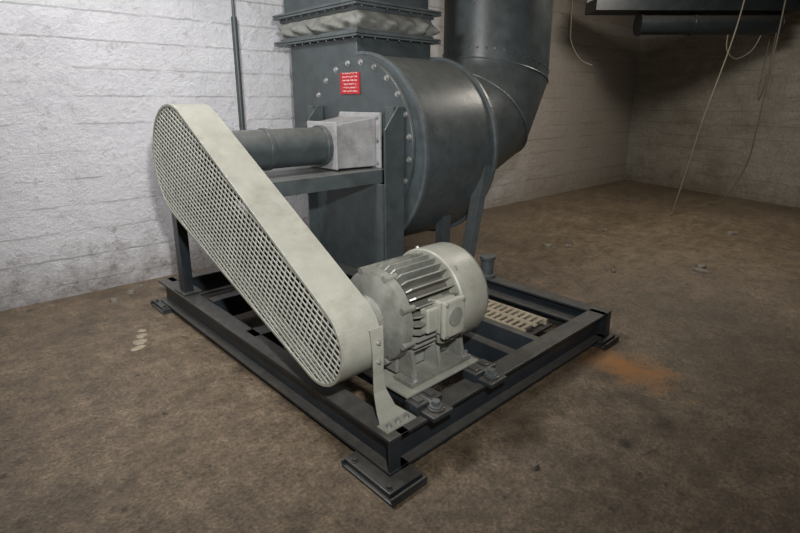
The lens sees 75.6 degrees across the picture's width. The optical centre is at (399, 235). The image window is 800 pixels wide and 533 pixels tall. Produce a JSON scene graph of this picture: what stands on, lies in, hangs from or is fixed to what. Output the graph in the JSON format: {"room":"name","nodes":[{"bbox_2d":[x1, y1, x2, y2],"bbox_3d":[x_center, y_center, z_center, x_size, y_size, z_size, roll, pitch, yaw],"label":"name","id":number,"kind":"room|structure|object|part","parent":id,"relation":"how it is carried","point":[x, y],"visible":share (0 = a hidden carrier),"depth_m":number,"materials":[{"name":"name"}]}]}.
{"room":"plant room","nodes":[
{"label":"plant room","id":0,"kind":"room"},
{"bbox_2d":[0,0,639,310],"bbox_3d":[-0.284,-1.605,5.402,11.445,3.150,0.250,-13,19,-40],"label":"wall","id":1,"kind":"structure","parent":0,"point":[84,84],"depth_m":3.90,"materials":[{"name":"brick"}]},
{"bbox_2d":[231,0,244,129],"bbox_3d":[-1.346,-1.854,4.158,0.047,2.026,0.048,-13,20,-41],"label":"conduit","id":2,"kind":"object","parent":1,"relation":"attached to","point":[233,18],"visible":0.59,"depth_m":4.26,"materials":[{"name":"grey metal"}]},
{"bbox_2d":[0,180,799,532],"bbox_3d":[1.974,0.619,3.536,12.100,0.200,7.300,-13,20,-41],"label":"floor","id":3,"kind":"structure","parent":0,"point":[689,422],"depth_m":2.40,"materials":[{"name":"concrete"}]},
{"bbox_2d":[109,298,118,303],"bbox_3d":[-2.052,0.457,3.708,0.063,0.025,0.068,-13,20,-41],"label":"chip","id":4,"kind":"object","parent":3,"relation":"on","point":[112,300],"visible":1,"depth_m":3.69,"materials":[{"name":"grey concrete"}]},
{"bbox_2d":[127,290,135,293],"bbox_3d":[-2.008,0.415,3.870,0.050,0.025,0.062,2,15,7],"label":"chip","id":5,"kind":"object","parent":3,"relation":"on","point":[129,291],"visible":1,"depth_m":3.85,"materials":[{"name":"grey concrete"}]},
{"bbox_2d":[131,345,145,350],"bbox_3d":[-1.530,0.651,3.011,0.050,0.005,0.089,7,16,23],"label":"flake","id":6,"kind":"object","parent":3,"relation":"on","point":[136,348],"visible":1,"depth_m":3.01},
{"bbox_2d":[133,339,146,344],"bbox_3d":[-1.553,0.631,3.088,0.082,0.005,0.075,-13,20,-41],"label":"flake","id":7,"kind":"object","parent":3,"relation":"on","point":[140,341],"visible":1,"depth_m":3.08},
{"bbox_2d":[136,333,146,337],"bbox_3d":[-1.585,0.611,3.163,0.062,0.005,0.067,-6,16,-22],"label":"flake","id":8,"kind":"object","parent":3,"relation":"on","point":[142,335],"visible":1,"depth_m":3.16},
{"bbox_2d":[157,284,165,289],"bbox_3d":[-1.827,0.391,3.962,0.070,0.025,0.073,-2,15,-9],"label":"chip","id":9,"kind":"object","parent":3,"relation":"on","point":[160,287],"visible":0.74,"depth_m":3.95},
{"bbox_2d":[151,249,619,507],"bbox_3d":[-0.210,0.397,3.309,1.890,0.345,2.550,-13,20,-41],"label":"base frame","id":10,"kind":"object","parent":3,"relation":"on","point":[506,337],"visible":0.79,"depth_m":2.63,"materials":[{"name":"paint"}]},
{"bbox_2d":[152,104,415,434],"bbox_3d":[-0.740,-0.032,2.529,0.250,1.191,2.085,-13,20,-41],"label":"guard","id":11,"kind":"object","parent":10,"relation":"on","point":[270,256],"visible":1,"depth_m":2.31,"materials":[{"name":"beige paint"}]},
{"bbox_3d":[-0.687,-0.096,2.540,0.004,1.058,1.774,-13,20,-41],"label":"guard plate","id":12,"kind":"part","parent":11,"relation":"part of","materials":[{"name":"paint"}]},
{"bbox_2d":[230,37,498,275],"bbox_3d":[-0.464,-0.558,3.675,1.896,1.624,1.569,-13,20,-41],"label":"centrifugal blower","id":13,"kind":"object","parent":10,"relation":"on","point":[390,141],"visible":0.92,"depth_m":3.47,"materials":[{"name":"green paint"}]},
{"bbox_2d":[230,166,383,202],"bbox_3d":[-0.660,-0.363,3.318,1.070,0.090,0.520,-13,20,-41],"label":"shelf","id":14,"kind":"object","parent":13,"relation":"attached to","point":[290,181],"depth_m":3.24,"materials":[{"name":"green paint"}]},
{"bbox_3d":[-0.350,-1.066,3.603,0.004,0.145,0.220,-13,20,-41],"label":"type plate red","id":15,"kind":"part","parent":13,"relation":"part of","materials":[{"name":"red metal"}]},
{"bbox_2d":[272,0,440,47],"bbox_3d":[-0.351,-2.145,3.916,0.851,1.340,1.077,-13,20,-41],"label":"duct","id":16,"kind":"object","parent":13,"relation":"attached to","point":[302,21],"visible":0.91,"depth_m":3.73,"materials":[{"name":"grey fabric"}]},
{"bbox_3d":[-0.305,-0.661,3.682,0.022,1.159,1.159,-13,20,-41],"label":"plate","id":17,"kind":"part","parent":13,"relation":"part of","materials":[{"name":"green paint"}]},
{"bbox_3d":[-0.091,-0.729,4.000,0.730,1.459,1.499,-13,20,-41],"label":"scroll casing","id":18,"kind":"part","parent":13,"relation":"part of","materials":[{"name":"green paint"}]},
{"bbox_2d":[442,0,553,168],"bbox_3d":[0.735,-1.673,4.424,1.229,2.513,0.934,-13,20,-41],"label":"pipe","id":19,"kind":"object","parent":13,"relation":"attached to","point":[504,44],"visible":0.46,"depth_m":4.14,"materials":[{"name":"grey metal"}]},
{"bbox_2d":[356,355,506,422],"bbox_3d":[0.008,0.576,2.447,0.505,0.058,0.870,-13,20,-41],"label":"rails","id":20,"kind":"object","parent":10,"relation":"on","point":[428,403],"visible":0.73,"depth_m":2.13,"materials":[{"name":"metal"}]},
{"bbox_2d":[351,242,487,398],"bbox_3d":[0.069,0.323,2.324,0.590,0.505,0.503,-13,20,-41],"label":"motor","id":21,"kind":"object","parent":20,"relation":"on","point":[424,299],"visible":0.83,"depth_m":2.17,"materials":[{"name":"beige paint"}]},
{"bbox_3d":[0.032,0.564,2.376,0.450,0.012,0.470,-13,20,-41],"label":"plate","id":22,"kind":"part","parent":21,"relation":"part of","materials":[{"name":"beige paint"}]},
{"bbox_2d":[484,299,547,331],"bbox_3d":[0.576,0.474,3.233,0.240,0.035,0.640,-13,20,-41],"label":"grating","id":23,"kind":"object","parent":10,"relation":"on","point":[513,317],"depth_m":3.11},
{"bbox_2d":[486,306,551,335],"bbox_3d":[0.572,0.499,3.237,0.300,0.015,0.680,-13,20,-41],"label":"tray","id":24,"kind":"object","parent":10,"relation":"on","point":[542,326],"depth_m":3.07,"materials":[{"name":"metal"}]},
{"bbox_2d":[531,461,539,470],"bbox_3d":[0.529,0.901,2.026,0.034,0.025,0.031,-7,16,-25],"label":"chip","id":25,"kind":"object","parent":3,"relation":"on","point":[535,466],"visible":1,"depth_m":2.02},
{"bbox_2d":[542,243,553,247],"bbox_3d":[1.467,0.090,5.101,0.128,0.025,0.075,-7,16,-25],"label":"chip","id":26,"kind":"object","parent":3,"relation":"on","point":[549,244],"visible":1,"depth_m":5.08,"materials":[{"name":"grey concrete"}]},
{"bbox_2d":[695,264,706,268],"bbox_3d":[2.599,0.260,4.458,0.080,0.025,0.082,0,15,-1],"label":"chip","id":27,"kind":"object","parent":3,"relation":"on","point":[703,266],"visible":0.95,"depth_m":4.44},
{"bbox_2d":[691,268,711,274],"bbox_3d":[2.548,0.289,4.347,0.124,0.025,0.143,-13,20,-41],"label":"chip","id":28,"kind":"object","parent":3,"relation":"on","point":[697,270],"visible":1,"depth_m":4.32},
{"bbox_2d":[726,231,738,234],"bbox_3d":[3.603,-0.036,5.580,0.158,0.025,0.121,-2,15,-8],"label":"chip","id":29,"kind":"object","parent":3,"relation":"on","point":[727,232],"visible":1,"depth_m":5.54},
{"bbox_2d":[624,11,799,207],"bbox_3d":[5.676,-1.809,6.176,0.261,3.150,6.616,-7,16,-26],"label":"wall","id":30,"kind":"structure","parent":0,"point":[677,75],"depth_m":7.72,"materials":[{"name":"concrete"}]},
{"bbox_3d":[1.974,-2.620,2.682,12.100,0.200,7.300,-13,20,-41],"label":"ceiling","id":31,"kind":"structure","parent":0,"visible":0},
{"bbox_2d":[570,0,591,65],"bbox_3d":[2.314,-2.830,6.480,0.317,1.322,0.019,2,15,6],"label":"hanging cable","id":32,"kind":"object","parent":31,"relation":"hanging from","point":[572,0],"visible":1,"depth_m":6.57,"materials":[{"name":"grey rubber"}]},
{"bbox_2d":[585,0,799,35],"bbox_3d":[3.651,-3.009,6.445,2.520,0.959,0.400,0,15,0],"label":"duct","id":33,"kind":"object","parent":31,"relation":"hanging from","point":[653,17],"visible":0.98,"depth_m":6.41,"materials":[{"name":"metal"}]},
{"bbox_2d":[585,0,799,14],"bbox_3d":[3.651,-3.141,6.410,2.520,0.686,0.400,0,15,0],"label":"tray","id":34,"kind":"object","parent":33,"relation":"on","point":[592,7],"depth_m":6.30,"materials":[{"name":"paint"}]},
{"bbox_2d":[726,35,760,58],"bbox_3d":[4.100,-2.263,6.184,0.417,0.278,0.027,0,15,-1],"label":"hanging cable","id":35,"kind":"object","parent":33,"relation":"hanging from","point":[727,35],"visible":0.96,"depth_m":6.18,"materials":[{"name":"grey rubber"}]},
{"bbox_2d":[757,33,776,100],"bbox_3d":[4.693,-2.251,6.593,0.054,1.009,0.359,7,16,25],"label":"hanging cable","id":36,"kind":"object","parent":33,"relation":"hanging from","point":[776,33],"visible":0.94,"depth_m":6.65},
{"bbox_2d":[671,0,744,214],"bbox_3d":[3.654,-1.782,6.059,0.541,3.137,0.102,2,15,6],"label":"hanging cable","id":37,"kind":"object","parent":31,"relation":"hanging from","point":[743,0],"visible":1,"depth_m":6.15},
{"bbox_2d":[707,0,785,202],"bbox_3d":[4.404,-1.868,6.396,0.210,3.142,0.848,0,15,-2],"label":"hanging cable","id":38,"kind":"object","parent":31,"relation":"hanging from","point":[785,0],"visible":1,"depth_m":6.30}
]}

